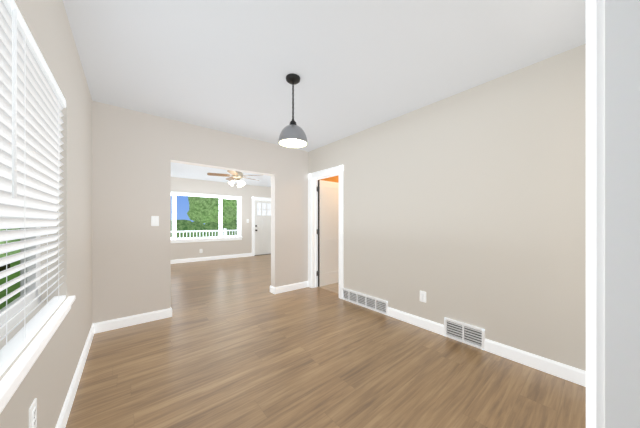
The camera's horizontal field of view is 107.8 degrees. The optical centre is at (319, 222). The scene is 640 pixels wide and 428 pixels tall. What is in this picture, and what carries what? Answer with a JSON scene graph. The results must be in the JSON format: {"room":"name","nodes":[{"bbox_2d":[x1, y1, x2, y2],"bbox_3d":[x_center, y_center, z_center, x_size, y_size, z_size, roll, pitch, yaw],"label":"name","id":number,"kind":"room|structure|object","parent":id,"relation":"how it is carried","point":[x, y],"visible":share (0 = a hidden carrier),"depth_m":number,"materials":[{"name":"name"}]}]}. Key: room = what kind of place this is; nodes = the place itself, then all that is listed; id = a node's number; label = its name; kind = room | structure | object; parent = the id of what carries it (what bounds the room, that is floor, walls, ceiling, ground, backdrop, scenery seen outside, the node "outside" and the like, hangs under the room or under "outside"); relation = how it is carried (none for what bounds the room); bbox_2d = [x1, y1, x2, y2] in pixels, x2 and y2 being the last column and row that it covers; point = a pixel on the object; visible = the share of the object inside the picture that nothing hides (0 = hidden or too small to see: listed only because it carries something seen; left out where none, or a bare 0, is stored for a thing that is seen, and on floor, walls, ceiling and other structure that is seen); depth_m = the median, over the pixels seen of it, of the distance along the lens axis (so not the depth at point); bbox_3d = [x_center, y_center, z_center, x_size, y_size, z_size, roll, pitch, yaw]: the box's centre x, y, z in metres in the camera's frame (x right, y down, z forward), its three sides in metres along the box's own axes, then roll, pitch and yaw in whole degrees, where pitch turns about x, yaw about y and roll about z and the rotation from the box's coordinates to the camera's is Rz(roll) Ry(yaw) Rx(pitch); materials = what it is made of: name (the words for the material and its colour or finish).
{"room":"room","nodes":[
{"label":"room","id":0,"kind":"room"},
{"bbox_2d":[0,0,91,427],"bbox_3d":[-2.287,-0.053,2.183,0.180,2.440,9.480,0,0,-39],"label":"wall","id":1,"kind":"structure","parent":0,"point":[49,379],"depth_m":1.42,"materials":[{"name":"beige paint"}]},
{"bbox_2d":[0,218,40,338],"bbox_3d":[-1.197,-0.138,0.794,0.072,1.210,1.430,0,0,-39],"label":"window","id":2,"kind":"structure","parent":1,"relation":"in","point":[24,302],"depth_m":1.26,"materials":[{"name":"plastic"}]},
{"bbox_2d":[0,0,65,375],"bbox_3d":[-1.116,-0.138,0.861,0.064,1.202,1.414,0,0,-39],"label":"left blind slats","id":3,"kind":"object","parent":1,"relation":"attached to","point":[32,102],"visible":1,"depth_m":0.92,"materials":[{"name":"white plastic"}]},
{"bbox_2d":[29,398,36,427],"bbox_3d":[-1.123,0.767,0.913,0.008,0.116,0.072,0,0,-39],"label":"outlet","id":4,"kind":"object","parent":1,"relation":"attached to","point":[33,409],"visible":1,"depth_m":0.91,"materials":[{"name":"white plastic"}]},
{"bbox_2d":[0,295,74,412],"bbox_3d":[-1.135,0.504,0.851,0.150,0.075,1.540,0,0,-39],"label":"window sill","id":5,"kind":"structure","parent":1,"relation":"attached to","point":[10,382],"depth_m":0.83,"materials":[{"name":"white wood"}]},
{"bbox_2d":[92,101,307,323],"bbox_3d":[-0.650,-0.053,3.955,4.600,2.440,0.140,0,0,-39],"label":"wall","id":6,"kind":"structure","parent":0,"point":[133,152],"depth_m":2.75,"materials":[{"name":"beige paint"}]},
{"bbox_2d":[151,216,158,225],"bbox_3d":[-1.964,-0.013,2.777,0.072,0.116,0.013,0,0,-39],"label":"light switch","id":7,"kind":"object","parent":6,"relation":"attached to","point":[154,219],"visible":1,"depth_m":2.77,"materials":[{"name":"white plastic"}]},
{"bbox_2d":[171,177,270,259],"bbox_3d":[-3.392,-0.053,7.293,4.600,2.440,0.180,0,0,-39],"label":"wall","id":8,"kind":"structure","parent":0,"point":[186,250],"depth_m":7.37,"materials":[{"name":"beige paint"}]},
{"bbox_2d":[171,194,239,238],"bbox_3d":[-3.654,-0.159,7.037,2.452,1.291,0.122,0,0,-39],"label":"picture window","id":9,"kind":"structure","parent":8,"relation":"in","point":[172,195],"depth_m":7.39,"materials":[{"name":"plastic"}]},
{"bbox_2d":[171,192,242,242],"bbox_3d":[-3.604,-0.136,6.976,2.600,1.445,0.060,0,0,-39],"label":"window frame","id":10,"kind":"structure","parent":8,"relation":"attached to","point":[184,193],"depth_m":7.20,"materials":[{"name":"white wood"}]},
{"bbox_2d":[171,253,251,263],"bbox_3d":[-2.015,1.115,5.616,4.600,0.105,4.160,0,0,-39],"label":"baseboard","id":11,"kind":"structure","parent":8,"relation":"attached to","point":[246,254],"depth_m":7.16,"materials":[{"name":"white wood"}]},
{"bbox_2d":[252,197,270,255],"bbox_3d":[-2.026,0.144,8.403,0.970,2.045,0.198,0,0,-39],"label":"door frame","id":12,"kind":"structure","parent":8,"relation":"attached to","point":[253,198],"depth_m":8.07,"materials":[{"name":"white wood"}]},
{"bbox_2d":[255,200,270,254],"bbox_3d":[-2.021,0.193,8.396,0.754,1.920,0.208,0,0,-39],"label":"entry door","id":13,"kind":"structure","parent":8,"relation":"in","point":[262,208],"depth_m":8.36,"materials":[{"name":"white wood"}]},
{"bbox_2d":[63,0,585,186],"bbox_3d":[-0.456,-1.313,3.687,4.920,0.080,9.480,0,0,-39],"label":"ceiling","id":14,"kind":"structure","parent":0,"point":[220,65],"depth_m":1.75,"materials":[{"name":"paint"}]},
{"bbox_2d":[207,170,258,186],"bbox_3d":[-1.889,-1.040,5.297,1.200,0.467,1.163,0,0,-39],"label":"fan","id":15,"kind":"object","parent":14,"relation":"hanging from","point":[236,175],"visible":0.84,"depth_m":5.17,"materials":[{"name":"metal"}]},
{"bbox_2d":[278,73,307,148],"bbox_3d":[-0.238,-0.982,2.057,0.262,0.583,0.262,0,0,-39],"label":"pendant light","id":16,"kind":"object","parent":14,"relation":"hanging from","point":[293,136],"visible":1,"depth_m":2.02,"materials":[{"name":"metal"}]},
{"bbox_2d":[65,254,585,427],"bbox_3d":[-0.456,1.207,3.687,4.920,0.080,9.480,0,0,-39],"label":"floor","id":17,"kind":"structure","parent":0,"point":[232,352],"depth_m":1.79,"materials":[{"name":"brown wood"}]},
{"bbox_2d":[320,282,338,293],"bbox_3d":[1.606,1.164,3.517,1.670,0.006,3.400,0,0,-39],"label":"floor","id":18,"kind":"structure","parent":0,"point":[334,287],"depth_m":4.14,"materials":[{"name":"brown wood"}]},
{"bbox_2d":[320,175,338,182],"bbox_3d":[0.533,-0.053,4.827,1.665,2.440,0.011,0,0,-39],"label":"ceiling","id":19,"kind":"structure","parent":0,"point":[335,178],"depth_m":4.60,"materials":[{"name":"orange paint"}]},
{"bbox_2d":[308,44,585,370],"bbox_3d":[0.914,-0.053,2.949,0.120,2.440,3.400,0,0,-39],"label":"wall","id":20,"kind":"structure","parent":0,"point":[473,200],"depth_m":2.13,"materials":[{"name":"beige paint"}]},
{"bbox_2d":[55,281,585,427],"bbox_3d":[-0.267,1.115,2.079,2.810,0.105,3.555,0,0,-39],"label":"baseboard","id":21,"kind":"structure","parent":20,"relation":"attached to","point":[566,372],"depth_m":2.04,"materials":[{"name":"white wood"}]},
{"bbox_2d":[308,165,342,297],"bbox_3d":[0.122,0.149,3.913,0.156,2.035,0.885,0,0,-39],"label":"door frame","id":22,"kind":"structure","parent":20,"relation":"attached to","point":[313,178],"depth_m":4.14,"materials":[{"name":"white wood"}]},
{"bbox_2d":[316,180,338,286],"bbox_3d":[0.219,0.200,4.396,0.716,1.918,0.199,0,0,-39],"label":"door","id":23,"kind":"structure","parent":20,"relation":"in","point":[327,231],"depth_m":4.32,"materials":[{"name":"white wood"}]},
{"bbox_2d":[340,287,387,314],"bbox_3d":[0.580,1.079,3.244,0.022,0.175,0.840,0,0,-39],"label":"air vent","id":24,"kind":"object","parent":20,"relation":"in","point":[375,304],"visible":1,"depth_m":3.18,"materials":[{"name":"white metal"}]},
{"bbox_2d":[420,291,425,302],"bbox_3d":[1.137,0.822,2.576,0.008,0.116,0.072,0,0,-39],"label":"outlet","id":25,"kind":"object","parent":20,"relation":"attached to","point":[422,293],"visible":1,"depth_m":2.57,"materials":[{"name":"white plastic"}]},
{"bbox_2d":[444,317,484,349],"bbox_3d":[1.389,1.072,2.259,0.022,0.190,0.350,0,0,-39],"label":"air vent","id":26,"kind":"object","parent":20,"relation":"in","point":[474,336],"visible":1,"depth_m":2.25,"materials":[{"name":"white metal"}]},
{"bbox_3d":[1.597,-0.053,1.219,4.600,2.440,0.140,0,0,-39],"label":"wall","id":27,"kind":"structure","parent":0,"visible":0},
{"bbox_2d":[586,0,604,427],"bbox_3d":[0.227,0.147,0.202,1.080,2.040,0.027,0,0,-39],"label":"trim","id":28,"kind":"structure","parent":27,"relation":"attached to","point":[595,9],"depth_m":0.49,"materials":[{"name":"white wood"}]},
{"bbox_2d":[605,0,639,427],"bbox_3d":[0.280,0.182,0.137,0.930,1.970,0.140,0,0,-39],"label":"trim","id":29,"kind":"structure","parent":27,"relation":"attached to","point":[622,17],"depth_m":0.46,"materials":[{"name":"white paint"}]},
{"label":"outside","id":30,"kind":"structure","parent":0,"visible":0},
{"bbox_2d":[0,260,19,308],"bbox_3d":[-10.698,1.777,12.564,60.000,0.020,57.000,0,0,-39],"label":"ground","id":31,"kind":"structure","parent":30,"point":[15,286],"depth_m":6.31,"materials":[{"name":"green plant"}]},
{"bbox_2d":[0,217,19,271],"bbox_3d":[-11.673,-1.418,8.277,6.014,6.369,5.074,0,0,-3],"label":"trees","id":32,"kind":"object","parent":31,"relation":"on","point":[2,268],"visible":0.02,"depth_m":7.33,"materials":[{"name":"green plant"}]},
{"bbox_2d":[171,219,236,237],"bbox_3d":[-4.305,0.797,25.831,22.110,2.185,2.804,0,0,-39],"label":"hedgerow","id":33,"kind":"object","parent":31,"relation":"on","point":[181,225],"visible":0.15,"depth_m":20.14,"materials":[{"name":"green plant"}]},
{"bbox_2d":[187,196,236,223],"bbox_3d":[-11.357,-3.449,30.153,10.775,10.431,9.175,0,0,-39],"label":"trees","id":34,"kind":"object","parent":31,"relation":"on","point":[203,210],"visible":0.2,"depth_m":25.34,"materials":[{"name":"green plant"}]},
{"bbox_3d":[-4.058,1.477,8.104,5.000,0.580,1.920,0,0,-39],"label":"porch deck","id":35,"kind":"object","parent":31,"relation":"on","visible":0},
{"bbox_2d":[171,228,236,237],"bbox_3d":[-4.604,0.717,8.769,5.100,0.940,0.100,0,0,-39],"label":"porch railing","id":36,"kind":"object","parent":35,"relation":"on","point":[224,230],"visible":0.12,"depth_m":8.94,"materials":[{"name":"white wood"}]}
]}

